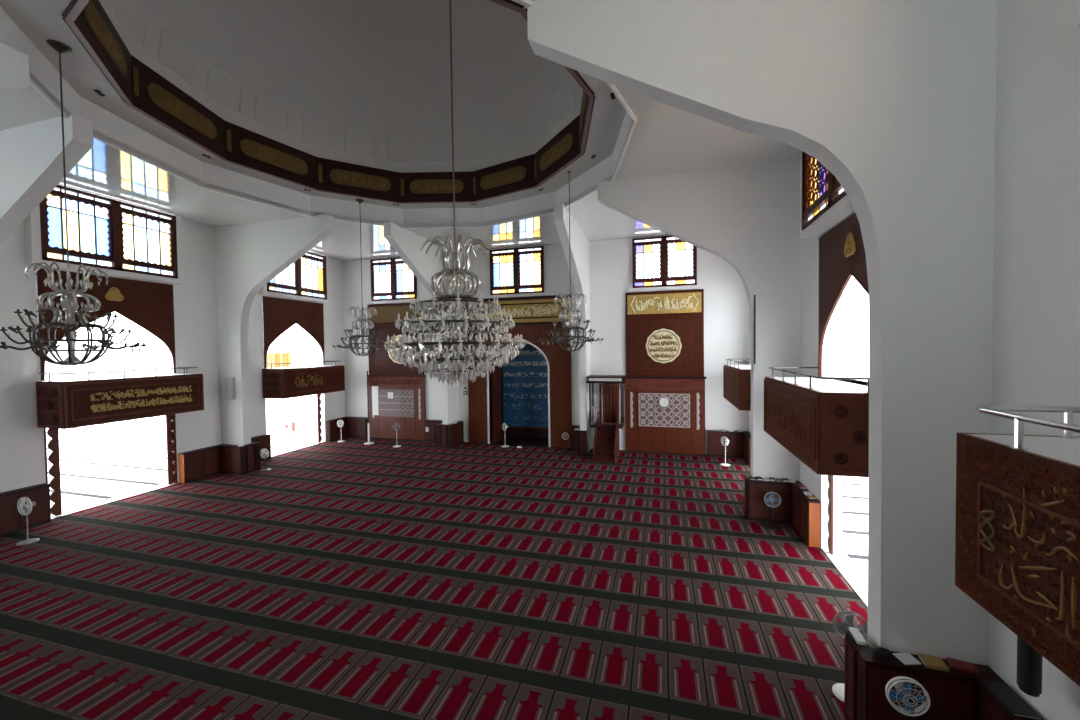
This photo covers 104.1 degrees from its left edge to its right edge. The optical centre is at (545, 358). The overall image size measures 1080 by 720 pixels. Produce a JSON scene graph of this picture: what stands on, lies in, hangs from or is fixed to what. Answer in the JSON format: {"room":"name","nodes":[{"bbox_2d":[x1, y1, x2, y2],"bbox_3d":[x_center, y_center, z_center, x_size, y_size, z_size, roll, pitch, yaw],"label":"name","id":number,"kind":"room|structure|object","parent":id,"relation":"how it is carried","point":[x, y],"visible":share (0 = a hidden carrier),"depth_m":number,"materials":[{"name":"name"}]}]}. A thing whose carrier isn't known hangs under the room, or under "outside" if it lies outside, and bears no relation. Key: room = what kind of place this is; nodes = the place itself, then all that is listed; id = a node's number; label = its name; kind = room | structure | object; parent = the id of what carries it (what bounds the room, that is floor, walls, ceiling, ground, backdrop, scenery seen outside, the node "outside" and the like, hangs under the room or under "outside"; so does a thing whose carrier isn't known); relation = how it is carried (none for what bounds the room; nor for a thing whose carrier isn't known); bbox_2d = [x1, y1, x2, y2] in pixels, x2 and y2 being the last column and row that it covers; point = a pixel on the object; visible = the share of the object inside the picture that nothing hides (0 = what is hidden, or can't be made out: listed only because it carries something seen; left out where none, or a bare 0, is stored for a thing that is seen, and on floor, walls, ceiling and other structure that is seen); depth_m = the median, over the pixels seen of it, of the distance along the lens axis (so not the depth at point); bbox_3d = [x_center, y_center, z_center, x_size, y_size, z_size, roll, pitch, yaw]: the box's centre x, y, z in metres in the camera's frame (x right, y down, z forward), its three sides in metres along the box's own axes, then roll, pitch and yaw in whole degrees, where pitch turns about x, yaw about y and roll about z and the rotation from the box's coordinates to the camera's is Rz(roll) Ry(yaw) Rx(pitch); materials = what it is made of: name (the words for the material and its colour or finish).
{"room":"mosque","nodes":[
{"label":"mosque","id":0,"kind":"room"},
{"bbox_2d":[0,43,29,89],"bbox_3d":[-9.837,-0.088,4.757,0.340,10.200,5.660,0,1,16],"label":"wall pier","id":1,"kind":"object","parent":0,"point":[14,64],"visible":1,"depth_m":7.15,"materials":[{"name":"white paint"}]},
{"bbox_2d":[0,113,92,243],"bbox_3d":[-12.838,-0.178,10.134,5.660,10.200,0.340,0,1,16],"label":"wall pier","id":2,"kind":"object","parent":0,"point":[31,155],"visible":1,"depth_m":9.55,"materials":[{"name":"white paint"}]},
{"bbox_2d":[0,219,345,492],"bbox_3d":[-14.849,-0.803,14.324,0.450,11.300,22.350,0,1,16],"label":"wall","id":3,"kind":"structure","parent":0,"point":[22,452],"depth_m":16.46,"materials":[{"name":"white paint"}]},
{"bbox_2d":[44,428,47,482],"bbox_3d":[-15.242,3.455,12.759,0.380,2.848,0.060,0,1,16],"label":"trim","id":4,"kind":"structure","parent":3,"relation":"attached to","point":[45,440],"depth_m":12.70,"materials":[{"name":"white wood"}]},
{"bbox_2d":[24,204,182,284],"bbox_3d":[-14.523,-4.063,14.170,0.300,2.578,4.000,0,1,16],"label":"trim","id":5,"kind":"structure","parent":3,"relation":"attached to","point":[32,223],"depth_m":12.91,"materials":[{"name":"white paint"}]},
{"bbox_2d":[36,268,175,380],"bbox_3d":[-14.576,-1.055,14.267,0.105,3.360,3.600,0,1,16],"label":"arched panel","id":6,"kind":"object","parent":3,"relation":"attached to","point":[149,305],"visible":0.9,"depth_m":14.57,"materials":[{"name":"brown wood"}]},
{"bbox_2d":[40,185,177,278],"bbox_3d":[-14.442,-4.120,14.146,0.190,2.330,3.600,0,1,16],"label":"window","id":7,"kind":"structure","parent":3,"relation":"in","point":[106,233],"depth_m":13.93,"materials":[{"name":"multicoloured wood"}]},
{"bbox_2d":[51,483,176,518],"bbox_3d":[-14.770,4.869,14.483,0.450,0.072,3.560,0,1,16],"label":"trim","id":8,"kind":"structure","parent":3,"relation":"attached to","point":[102,502],"depth_m":14.31,"materials":[{"name":"white stone"}]},
{"bbox_2d":[47,428,61,515],"bbox_3d":[-15.097,3.465,12.945,0.040,2.800,0.245,0,1,16],"label":"screen","id":9,"kind":"object","parent":8,"relation":"on","point":[53,444],"visible":0.9,"depth_m":12.95,"materials":[{"name":"brown wood"}]},
{"bbox_2d":[166,414,173,484],"bbox_3d":[-14.246,3.381,16.013,0.040,2.800,0.245,0,1,16],"label":"screen","id":10,"kind":"object","parent":8,"relation":"on","point":[169,435],"visible":0.97,"depth_m":15.96,"materials":[{"name":"brown wood"}]},
{"bbox_2d":[36,367,203,428],"bbox_3d":[-14.205,1.200,14.247,1.710,1.623,3.989,0,1,16],"label":"balcony","id":11,"kind":"object","parent":3,"relation":"attached to","point":[71,403],"visible":1,"depth_m":13.31,"materials":[{"name":"red wood"}]},
{"bbox_2d":[171,414,177,482],"bbox_3d":[-14.307,3.363,16.130,0.380,2.848,0.060,0,1,16],"label":"trim","id":12,"kind":"structure","parent":3,"relation":"attached to","point":[173,431],"depth_m":16.08,"materials":[{"name":"red wood"}]},
{"bbox_2d":[262,296,324,367],"bbox_3d":[-12.623,-1.249,21.350,0.083,3.360,3.600,0,1,16],"label":"arched panel","id":13,"kind":"object","parent":3,"relation":"attached to","point":[279,315],"visible":1,"depth_m":20.94,"materials":[{"name":"brown wood"}]},
{"bbox_2d":[258,255,329,302],"bbox_3d":[-12.558,-4.257,21.250,0.300,2.578,4.000,0,1,16],"label":"trim","id":14,"kind":"structure","parent":3,"relation":"attached to","point":[263,291],"depth_m":21.30,"materials":[{"name":"white paint"}]},
{"bbox_2d":[267,252,326,299],"bbox_3d":[-12.477,-4.314,21.226,0.190,2.330,3.600,0,1,16],"label":"window","id":15,"kind":"structure","parent":3,"relation":"in","point":[307,276],"depth_m":21.64,"materials":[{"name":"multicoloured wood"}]},
{"bbox_2d":[271,441,325,456],"bbox_3d":[-12.806,4.675,21.563,0.450,0.072,3.560,0,1,16],"label":"trim","id":16,"kind":"structure","parent":3,"relation":"attached to","point":[313,443],"depth_m":21.60,"materials":[{"name":"white stone"}]},
{"bbox_2d":[317,394,321,442],"bbox_3d":[-12.316,3.191,22.967,0.040,2.800,0.245,0,1,16],"label":"screen","id":17,"kind":"object","parent":16,"relation":"on","point":[319,416],"visible":0.94,"depth_m":22.94,"materials":[{"name":"brown wood"}]},
{"bbox_2d":[262,361,344,398],"bbox_3d":[-12.230,1.007,21.303,1.742,1.623,3.989,0,1,16],"label":"balcony","id":18,"kind":"object","parent":3,"relation":"attached to","point":[290,382],"visible":1,"depth_m":20.24,"materials":[{"name":"red wood"}]},
{"bbox_2d":[40,348,316,379],"bbox_3d":[-16.877,0.309,13.256,2.900,1.220,24.650,0,1,16],"label":"gallery","id":19,"kind":"object","parent":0,"point":[118,359],"visible":0.31,"depth_m":16.84,"materials":[{"name":"white paint"}]},
{"bbox_2d":[0,0,625,208],"bbox_3d":[-4.322,-6.207,11.333,13.400,0.100,13.400,0,1,16],"label":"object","id":20,"kind":"structure","parent":0,"point":[40,21],"depth_m":10.38,"materials":[{"name":"grey paint"}]},
{"bbox_2d":[0,39,146,365],"bbox_3d":[-9.309,-2.932,8.176,2.060,6.170,2.060,-1,1,-7],"label":"chandelier","id":21,"kind":"object","parent":20,"relation":"hanging from","point":[69,305],"visible":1,"depth_m":8.11,"materials":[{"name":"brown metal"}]},
{"bbox_2d":[332,198,387,355],"bbox_3d":[-7.279,-3.161,16.690,2.060,6.170,2.060,-1,1,-13],"label":"chandelier","id":22,"kind":"object","parent":20,"relation":"hanging from","point":[362,318],"visible":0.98,"depth_m":16.62,"materials":[{"name":"brown metal"}]},
{"bbox_2d":[539,171,603,350],"bbox_3d":[0.846,-3.308,14.297,2.060,6.170,2.060,-1,1,-16],"label":"chandelier","id":23,"kind":"object","parent":20,"relation":"hanging from","point":[570,322],"visible":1,"depth_m":14.22,"materials":[{"name":"brown metal"}]},
{"bbox_2d":[99,0,582,172],"bbox_3d":[-4.428,-10.098,11.339,11.440,5.600,11.440,0,1,16],"label":"ceiling","id":24,"kind":"structure","parent":0,"point":[359,82],"depth_m":14.73,"materials":[{"name":"paint"}]},
{"bbox_2d":[62,0,594,203],"bbox_3d":[-4.385,-6.719,11.419,11.530,1.200,11.530,0,1,16],"label":"trim","id":25,"kind":"structure","parent":24,"relation":"attached to","point":[139,86],"depth_m":13.46,"materials":[{"name":"brown wood"}]},
{"bbox_2d":[384,0,524,384],"bbox_3d":[-2.399,-5.898,10.963,3.559,13.301,3.559,0,2,38],"label":"chandelier","id":26,"kind":"object","parent":24,"relation":"hanging from","point":[455,276],"visible":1,"depth_m":10.61,"materials":[{"name":"clear glass"}]},
{"bbox_2d":[0,0,800,260],"bbox_3d":[-4.266,-5.836,11.249,21.650,0.840,21.450,0,1,16],"label":"ceiling","id":27,"kind":"structure","parent":0,"point":[665,139],"depth_m":13.17,"materials":[{"name":"white paint"}]},
{"bbox_2d":[29,0,636,228],"bbox_3d":[-4.312,-5.382,11.353,13.300,0.069,13.300,0,1,16],"label":"trim","id":28,"kind":"structure","parent":27,"relation":"attached to","point":[527,3],"depth_m":11.95,"materials":[{"name":"white paint"}]},
{"bbox_2d":[0,437,867,719],"bbox_3d":[-4.130,4.810,11.503,21.650,0.060,21.450,0,1,16],"label":"floor","id":29,"kind":"structure","parent":0,"point":[351,579],"depth_m":8.46,"materials":[{"name":"carpet"}]},
{"bbox_2d":[0,483,50,535],"bbox_3d":[-15.079,4.337,12.014,0.273,1.140,1.285,0,1,16],"label":"bookcase","id":30,"kind":"object","parent":29,"relation":"on","point":[11,520],"visible":0.98,"depth_m":12.06,"materials":[{"name":"brown wood"}]},
{"bbox_2d":[16,497,39,545],"bbox_3d":[-13.807,4.300,11.212,0.397,1.220,0.426,-2,2,-37],"label":"pedestal fan","id":31,"kind":"object","parent":29,"relation":"on","point":[28,506],"visible":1,"depth_m":11.18,"materials":[{"name":"grey plastic"}]},
{"bbox_2d":[179,445,219,482],"bbox_3d":[-13.754,4.207,16.789,0.273,1.140,1.360,0,1,16],"label":"bookcase","id":32,"kind":"object","parent":29,"relation":"on","point":[196,464],"visible":1,"depth_m":16.63,"materials":[{"name":"brown wood"}]},
{"bbox_2d":[217,444,246,474],"bbox_3d":[-13.007,4.182,17.431,1.370,1.140,0.273,0,1,16],"label":"bookcase","id":33,"kind":"object","parent":29,"relation":"on","point":[232,458],"visible":0.98,"depth_m":17.28,"materials":[{"name":"brown wood"}]},
{"bbox_2d":[246,443,254,472],"bbox_3d":[-12.344,4.170,17.570,0.173,1.140,0.340,0,1,16],"label":"bookcase","id":34,"kind":"object","parent":29,"relation":"on","point":[250,447],"visible":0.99,"depth_m":17.53,"materials":[{"name":"brown wood"}]},
{"bbox_2d":[251,442,260,469],"bbox_3d":[-12.840,4.165,18.031,1.370,1.140,0.273,0,1,16],"label":"bookcase","id":35,"kind":"object","parent":29,"relation":"on","point":[257,465],"visible":0.32,"depth_m":17.84,"materials":[{"name":"brown wood"}]},
{"bbox_2d":[251,434,270,461],"bbox_3d":[-13.135,4.145,19.021,0.273,1.140,1.475,0,1,16],"label":"bookcase","id":36,"kind":"object","parent":29,"relation":"on","point":[265,440],"visible":0.4,"depth_m":19.36,"materials":[{"name":"brown wood"}]},
{"bbox_2d":[260,448,270,471],"bbox_3d":[-11.799,4.264,17.743,0.419,0.930,0.400,0,1,16],"label":"pedestal fan","id":37,"kind":"object","parent":29,"relation":"on","point":[266,453],"visible":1,"depth_m":17.69,"materials":[{"name":"white plastic"}]},
{"bbox_2d":[215,214,333,444],"bbox_3d":[-10.919,-0.367,17.050,5.660,10.200,0.340,0,1,16],"label":"wall pier","id":38,"kind":"object","parent":29,"relation":"on","point":[249,256],"visible":0.95,"depth_m":17.31,"materials":[{"name":"white paint"}]},
{"bbox_2d":[225,377,234,398],"bbox_3d":[-13.071,1.251,17.452,0.380,0.900,0.118,0,1,16],"label":"wall speaker","id":39,"kind":"object","parent":38,"relation":"attached to","point":[229,381],"visible":1,"depth_m":17.40,"materials":[{"name":"grey paint"}]},
{"bbox_2d":[325,417,345,441],"bbox_3d":[-11.812,4.015,23.789,0.273,1.140,1.285,0,1,16],"label":"bookcase","id":40,"kind":"object","parent":29,"relation":"on","point":[333,432],"visible":0.88,"depth_m":23.56,"materials":[{"name":"brown wood"}]},
{"bbox_2d":[345,416,367,437],"bbox_3d":[-10.959,3.990,24.363,1.610,1.140,0.273,0,1,16],"label":"bookcase","id":41,"kind":"object","parent":29,"relation":"on","point":[355,426],"visible":0.95,"depth_m":24.19,"materials":[{"name":"brown wood"}]},
{"bbox_2d":[364,371,373,444],"bbox_3d":[-9.486,2.634,22.559,0.520,3.900,0.520,0,1,16],"label":"pole","id":42,"kind":"object","parent":29,"relation":"on","point":[368,442],"visible":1,"depth_m":22.54,"materials":[{"name":"white metal"}]},
{"bbox_2d":[392,422,400,446],"bbox_3d":[-7.687,3.950,21.794,0.419,1.260,0.400,0,1,16],"label":"pedestal fan","id":43,"kind":"object","parent":29,"relation":"on","point":[395,423],"visible":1,"depth_m":21.74,"materials":[{"name":"white plastic"}]},
{"bbox_2d":[383,222,458,424],"bbox_3d":[-5.617,-0.505,19.966,0.340,10.200,5.660,0,1,16],"label":"wall pier","id":44,"kind":"object","parent":29,"relation":"on","point":[407,244],"visible":0.49,"depth_m":19.60,"materials":[{"name":"white paint"}]},
{"bbox_2d":[424,420,441,441],"bbox_3d":[-5.927,3.959,22.966,1.355,1.140,0.273,0,1,16],"label":"bookcase","id":45,"kind":"object","parent":29,"relation":"on","point":[431,435],"visible":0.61,"depth_m":22.91,"materials":[{"name":"brown wood"}]},
{"bbox_2d":[436,423,441,446],"bbox_3d":[-5.287,3.969,22.219,0.273,1.140,1.370,0,1,16],"label":"bookcase","id":46,"kind":"object","parent":29,"relation":"on","point":[438,426],"visible":0.38,"depth_m":21.57,"materials":[{"name":"brown wood"}]},
{"bbox_2d":[441,424,447,446],"bbox_3d":[-5.148,3.983,21.556,0.340,1.140,0.173,0,1,16],"label":"bookcase","id":47,"kind":"object","parent":29,"relation":"on","point":[443,426],"visible":1,"depth_m":21.48,"materials":[{"name":"brown wood"}]},
{"bbox_2d":[447,421,463,447],"bbox_3d":[-4.687,3.966,22.052,0.273,1.140,1.370,0,1,16],"label":"bookcase","id":48,"kind":"object","parent":29,"relation":"on","point":[455,432],"visible":0.99,"depth_m":21.76,"materials":[{"name":"brown wood"}]},
{"bbox_2d":[467,294,572,447],"bbox_3d":[-1.103,0.661,22.778,5.800,7.620,2.592,0,1,16],"label":"mihrab","id":49,"kind":"object","parent":29,"relation":"on","point":[531,393],"visible":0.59,"depth_m":22.22,"materials":[{"name":"brown wood"}]},
{"bbox_2d":[562,433,569,451],"bbox_3d":[0.996,4.056,20.468,0.400,0.890,0.400,0,1,16],"label":"pedestal fan","id":50,"kind":"object","parent":29,"relation":"on","point":[563,434],"visible":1,"depth_m":20.42,"materials":[{"name":"black plastic"}]},
{"bbox_2d":[554,203,590,453],"bbox_3d":[1.302,-0.547,18.046,0.340,10.200,5.660,0,1,16],"label":"wall pier","id":51,"kind":"object","parent":29,"relation":"on","point":[576,254],"visible":0.84,"depth_m":19.28,"materials":[{"name":"white paint"}]},
{"bbox_2d":[573,425,579,454],"bbox_3d":[1.631,3.927,20.298,0.273,1.140,1.370,0,1,16],"label":"bookcase","id":52,"kind":"object","parent":29,"relation":"on","point":[576,440],"visible":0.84,"depth_m":19.66,"materials":[{"name":"brown wood"}]},
{"bbox_2d":[579,430,586,454],"bbox_3d":[1.771,3.941,19.636,0.340,1.140,0.173,0,1,16],"label":"bookcase","id":53,"kind":"object","parent":29,"relation":"on","point":[582,434],"visible":1,"depth_m":19.57,"materials":[{"name":"brown wood"}]},
{"bbox_2d":[586,375,625,462],"bbox_3d":[2.756,2.677,19.251,1.740,3.660,2.130,0,1,16],"label":"minbar","id":54,"kind":"object","parent":29,"relation":"on","point":[606,438],"visible":1,"depth_m":19.37,"materials":[{"name":"red wood"}]},
{"bbox_2d":[598,158,799,480],"bbox_3d":[4.488,-0.462,12.773,5.660,10.200,0.340,0,1,16],"label":"wall pier","id":55,"kind":"object","parent":29,"relation":"on","point":[747,216],"visible":0.89,"depth_m":12.14,"materials":[{"name":"white paint"}]},
{"bbox_2d":[753,295,756,371],"bbox_3d":[6.041,-0.716,12.111,0.090,2.200,0.088,0,1,16],"label":"rod","id":56,"kind":"object","parent":55,"relation":"attached to","point":[754,364],"visible":1,"depth_m":12.10,"materials":[{"name":"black metal"}]},
{"bbox_2d":[720,436,730,465],"bbox_3d":[7.562,3.885,17.655,0.400,1.200,0.400,-1,1,-17],"label":"pedestal fan","id":57,"kind":"object","parent":29,"relation":"on","point":[726,441],"visible":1,"depth_m":17.63,"materials":[{"name":"white plastic"}]},
{"bbox_2d":[707,430,749,457],"bbox_3d":[8.269,3.873,19.025,1.760,1.140,0.273,0,1,16],"label":"bookcase","id":58,"kind":"object","parent":29,"relation":"on","point":[715,447],"visible":0.92,"depth_m":18.94,"materials":[{"name":"brown wood"}]},
{"bbox_2d":[743,432,750,464],"bbox_3d":[8.783,3.888,18.098,0.273,1.140,1.235,0,1,16],"label":"bookcase","id":59,"kind":"object","parent":29,"relation":"on","point":[747,436],"visible":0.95,"depth_m":18.01,"materials":[{"name":"brown wood"}]},
{"bbox_2d":[744,474,751,514],"bbox_3d":[6.028,4.058,12.469,0.173,1.140,0.340,0,1,16],"label":"bookcase","id":60,"kind":"object","parent":29,"relation":"on","point":[745,475],"visible":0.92,"depth_m":12.50,"materials":[{"name":"brown wood"}]},
{"bbox_2d":[527,0,996,665],"bbox_3d":[2.569,-0.272,5.856,5.660,10.200,0.340,0,1,16],"label":"wall pier","id":61,"kind":"object","parent":29,"relation":"on","point":[896,99],"visible":0.97,"depth_m":5.19,"materials":[{"name":"white paint"}]},
{"bbox_2d":[764,492,780,530],"bbox_3d":[6.230,4.152,11.544,0.419,0.990,0.400,0,1,16],"label":"pedestal fan","id":62,"kind":"object","parent":29,"relation":"on","point":[771,497],"visible":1,"depth_m":11.49,"materials":[{"name":"black plastic"}]},
{"bbox_2d":[747,478,801,522],"bbox_3d":[6.524,4.062,12.008,1.370,1.140,0.273,0,1,16],"label":"bookcase","id":63,"kind":"object","parent":29,"relation":"on","point":[757,509],"visible":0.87,"depth_m":11.93,"materials":[{"name":"brown wood"}]},
{"bbox_2d":[792,483,820,547],"bbox_3d":[6.827,4.081,11.049,0.273,1.140,1.410,0,1,16],"label":"bookcase","id":64,"kind":"object","parent":29,"relation":"on","point":[805,511],"visible":0.98,"depth_m":10.57,"materials":[{"name":"brown wood"}]},
{"bbox_2d":[832,611,867,701],"bbox_3d":[4.322,4.189,5.980,0.419,1.230,0.400,0,1,16],"label":"pedestal fan","id":65,"kind":"object","parent":29,"relation":"on","point":[847,620],"visible":0.61,"depth_m":5.95,"materials":[{"name":"white plastic"}]},
{"bbox_2d":[844,628,870,719],"bbox_3d":[4.109,4.247,5.553,0.173,1.140,0.340,0,1,16],"label":"bookcase","id":66,"kind":"object","parent":29,"relation":"on","point":[850,682],"visible":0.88,"depth_m":5.55,"materials":[{"name":"brown wood"}]},
{"bbox_2d":[849,627,866,645],"bbox_3d":[4.106,3.651,5.530,0.100,0.040,0.290,0,1,17],"label":"book","id":67,"kind":"object","parent":66,"relation":"on","point":[855,632],"visible":1,"depth_m":5.50,"materials":[{"name":"white paper"}]},
{"bbox_2d":[885,676,930,719],"bbox_3d":[4.032,4.193,4.711,0.400,1.290,0.400,0,1,16],"label":"pedestal fan","id":68,"kind":"object","parent":29,"relation":"on","point":[903,689],"visible":1,"depth_m":4.66,"materials":[{"name":"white plastic"}]},
{"bbox_2d":[855,646,1005,719],"bbox_3d":[4.605,4.252,5.092,1.370,1.140,0.273,0,1,16],"label":"bookcase","id":69,"kind":"object","parent":29,"relation":"on","point":[953,694],"visible":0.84,"depth_m":5.01,"materials":[{"name":"brown wood"}]},
{"bbox_2d":[872,646,890,655],"bbox_3d":[4.154,3.623,5.202,0.193,0.100,0.098,0,1,16],"label":"pouch","id":70,"kind":"object","parent":69,"relation":"on","point":[878,650],"visible":1,"depth_m":5.18,"materials":[{"name":"black fabric"}]},
{"bbox_2d":[893,653,921,664],"bbox_3d":[4.418,3.671,5.140,0.200,0.012,0.180,-1,1,-2],"label":"paper sheet","id":71,"kind":"object","parent":69,"relation":"on","point":[906,658],"visible":1,"depth_m":5.13,"materials":[{"name":"white paper"}]},
{"bbox_2d":[918,653,948,671],"bbox_3d":[4.665,3.658,5.061,0.220,0.035,0.200,0,1,20],"label":"book","id":72,"kind":"object","parent":69,"relation":"on","point":[933,662],"visible":1,"depth_m":5.04,"materials":[{"name":"gold paper"}]},
{"bbox_2d":[946,657,979,674],"bbox_3d":[4.960,3.658,5.000,0.240,0.030,0.160,0,2,25],"label":"book","id":73,"kind":"object","parent":69,"relation":"on","point":[955,664],"visible":1,"depth_m":4.97,"materials":[{"name":"red paper"}]},
{"bbox_2d":[977,679,1042,719],"bbox_3d":[4.905,4.271,4.123,0.273,1.140,1.430,0,1,16],"label":"bookcase","id":74,"kind":"object","parent":29,"relation":"on","point":[990,708],"visible":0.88,"depth_m":4.64,"materials":[{"name":"brown wood"}]},
{"bbox_2d":[979,679,1041,719],"bbox_3d":[4.996,3.669,4.533,0.240,0.030,0.460,0,1,14],"label":"book","id":75,"kind":"object","parent":74,"relation":"on","point":[1001,691],"visible":1,"depth_m":4.50,"materials":[{"name":"black paper"}]},
{"bbox_2d":[342,235,748,453],"bbox_3d":[-1.276,-1.157,21.916,21.650,11.300,0.450,0,1,16],"label":"wall","id":76,"kind":"structure","parent":0,"point":[726,306],"depth_m":20.47,"materials":[{"name":"white paint"}]},
{"bbox_2d":[368,299,416,303],"bbox_3d":[-8.470,-3.159,23.540,3.280,0.170,0.160,0,1,16],"label":"trim","id":77,"kind":"structure","parent":76,"relation":"attached to","point":[403,300],"depth_m":23.50,"materials":[{"name":"white paint"}]},
{"bbox_2d":[370,257,416,300],"bbox_3d":[-8.474,-4.420,23.554,2.880,2.330,0.190,0,1,16],"label":"window","id":78,"kind":"structure","parent":76,"relation":"in","point":[391,278],"depth_m":23.50,"materials":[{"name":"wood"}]},
{"bbox_2d":[367,303,425,439],"bbox_3d":[-8.392,0.744,23.625,3.720,7.600,0.160,0,1,16],"label":"wall panel","id":79,"kind":"object","parent":76,"relation":"attached to","point":[407,407],"visible":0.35,"depth_m":23.64,"materials":[{"name":"red wood"}]},
{"bbox_2d":[379,389,414,416],"bbox_3d":[-8.347,2.529,23.619,2.268,1.547,0.042,0,1,16],"label":"grille","id":80,"kind":"object","parent":79,"relation":"attached to","point":[402,404],"depth_m":23.60,"materials":[{"name":"beige wood"}]},
{"bbox_2d":[490,246,543,294],"bbox_3d":[-1.460,-4.463,21.606,2.880,2.330,0.190,0,1,16],"label":"window","id":81,"kind":"structure","parent":76,"relation":"in","point":[512,270],"depth_m":21.53,"materials":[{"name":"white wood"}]},
{"bbox_2d":[487,292,547,297],"bbox_3d":[-1.456,-3.202,21.593,3.280,0.170,0.160,0,1,16],"label":"trim","id":82,"kind":"structure","parent":76,"relation":"attached to","point":[544,293],"depth_m":21.48,"materials":[{"name":"white paint"}]},
{"bbox_2d":[490,436,548,445],"bbox_3d":[-1.015,4.497,23.010,3.600,0.059,2.400,0,1,16],"label":"step","id":83,"kind":"structure","parent":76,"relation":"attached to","point":[516,440],"depth_m":22.69,"materials":[{"name":"brown wood"}]},
{"bbox_2d":[632,236,696,287],"bbox_3d":[5.555,-4.506,19.659,2.880,2.330,0.190,0,1,16],"label":"window","id":84,"kind":"structure","parent":76,"relation":"in","point":[661,261],"depth_m":19.60,"materials":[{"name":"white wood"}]},
{"bbox_2d":[628,285,701,291],"bbox_3d":[5.559,-3.245,19.645,3.280,0.170,0.160,0,1,16],"label":"trim","id":85,"kind":"structure","parent":76,"relation":"attached to","point":[687,287],"depth_m":19.57,"materials":[{"name":"white paint"}]},
{"bbox_2d":[625,289,706,454],"bbox_3d":[5.576,0.659,19.733,3.720,7.600,0.189,0,1,16],"label":"wall panel","id":86,"kind":"object","parent":76,"relation":"attached to","point":[665,329],"visible":1,"depth_m":19.69,"materials":[{"name":"brown wood"}]},
{"bbox_2d":[659,398,668,406],"bbox_3d":[5.559,2.061,19.679,0.428,0.428,0.055,0,1,16],"label":"wall clock","id":87,"kind":"object","parent":86,"relation":"attached to","point":[664,402],"visible":1,"depth_m":19.66,"materials":[{"name":"white"}]},
{"bbox_2d":[638,393,689,427],"bbox_3d":[5.570,2.444,19.746,2.330,1.580,0.050,0,1,16],"label":"grille","id":88,"kind":"object","parent":86,"relation":"attached to","point":[651,414],"depth_m":19.74,"materials":[{"name":"beige wood"}]},
{"bbox_2d":[843,338,868,381],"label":"window","id":89,"kind":"structure","parent":0,"point":[855,351],"depth_m":15.20,"materials":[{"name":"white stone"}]},
{"bbox_2d":[749,0,1079,719],"bbox_3d":[6.445,-0.933,8.412,0.450,11.300,22.350,0,1,16],"label":"wall","id":90,"kind":"structure","parent":0,"point":[1036,357],"depth_m":4.44,"materials":[{"name":"white paint"}]},
{"bbox_2d":[723,359,750,410],"bbox_3d":[7.842,0.884,15.730,1.695,1.623,3.989,0,1,16],"label":"balcony","id":91,"kind":"object","parent":90,"relation":"attached to","point":[736,378],"visible":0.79,"depth_m":14.70,"materials":[{"name":"brown wood"}]},
{"bbox_2d":[764,367,868,477],"bbox_3d":[5.877,1.078,8.650,1.695,1.623,3.989,0,1,16],"label":"balcony","id":92,"kind":"object","parent":90,"relation":"attached to","point":[823,422],"visible":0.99,"depth_m":7.10,"materials":[{"name":"brown wood"}]},
{"bbox_2d":[802,151,846,229],"bbox_3d":[5.870,-4.244,8.507,0.190,2.330,3.600,0,1,16],"label":"window","id":93,"kind":"structure","parent":90,"relation":"in","point":[821,190],"depth_m":9.48,"materials":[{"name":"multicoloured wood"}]},
{"bbox_2d":[800,151,854,239],"bbox_3d":[6.000,-4.189,8.472,0.400,2.578,4.000,0,1,16],"label":"trim","id":94,"kind":"structure","parent":90,"relation":"attached to","point":[843,209],"depth_m":9.10,"materials":[{"name":"white paint"}]},
{"bbox_2d":[818,213,868,376],"bbox_3d":[6.179,-1.182,8.505,0.105,3.360,3.600,0,1,16],"label":"arched panel","id":95,"kind":"object","parent":90,"relation":"attached to","point":[842,256],"visible":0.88,"depth_m":9.13,"materials":[{"name":"brown wood"}]},
{"bbox_2d":[821,548,867,606],"bbox_3d":[6.524,4.738,8.571,0.450,0.072,3.560,0,1,16],"label":"threshold","id":96,"kind":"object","parent":90,"relation":"attached to","point":[858,581],"depth_m":9.20,"materials":[{"name":"white stone"}]},
{"bbox_2d":[827,475,832,554],"bbox_3d":[6.819,3.255,10.060,0.040,2.800,0.245,0,1,16],"label":"screen","id":97,"kind":"object","parent":96,"relation":"on","point":[830,477],"visible":0.71,"depth_m":10.01,"materials":[{"name":"brown wood"}]},
{"bbox_2d":[955,405,1079,685],"bbox_3d":[3.945,1.264,1.686,1.696,1.631,3.989,0,1,16],"label":"balcony","id":98,"kind":"object","parent":90,"relation":"attached to","point":[1017,534],"visible":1,"depth_m":3.09,"materials":[{"name":"brown wood"}]},
{"bbox_2d":[1017,636,1041,696],"bbox_3d":[4.831,2.600,4.072,0.380,1.315,0.170,0,1,16],"label":"speaker","id":99,"kind":"object","parent":90,"relation":"attached to","point":[1029,661],"visible":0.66,"depth_m":4.06},
{"bbox_2d":[1077,0,1079,25],"bbox_3d":[4.063,-3.998,1.488,0.400,2.578,4.000,0,1,16],"label":"trim","id":100,"kind":"structure","parent":90,"relation":"attached to","point":[1078,1],"depth_m":3.48,"materials":[{"name":"white paint"}]},
{"label":"outside","id":101,"kind":"structure","parent":0,"visible":0},
{"bbox_2d":[46,394,868,577],"bbox_3d":[-4.180,4.989,11.600,84.000,0.280,84.000,0,1,16],"label":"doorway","id":102,"kind":"object","parent":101,"point":[100,462],"depth_m":20.06,"materials":[{"name":"tile"}]},
{"bbox_2d":[283,420,296,438],"bbox_3d":[-15.040,4.186,24.817,0.050,0.970,0.900,0,1,16],"label":"stand","id":103,"kind":"object","parent":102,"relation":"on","point":[289,427],"visible":1,"depth_m":24.76,"materials":[{"name":"white paper"}]},
{"bbox_2d":[285,422,294,430],"bbox_3d":[-15.022,4.076,24.809,0.010,0.550,0.700,0,1,16],"label":"print","id":104,"kind":"object","parent":103,"relation":"attached to","point":[289,426],"depth_m":24.80,"materials":[{"name":"red"}]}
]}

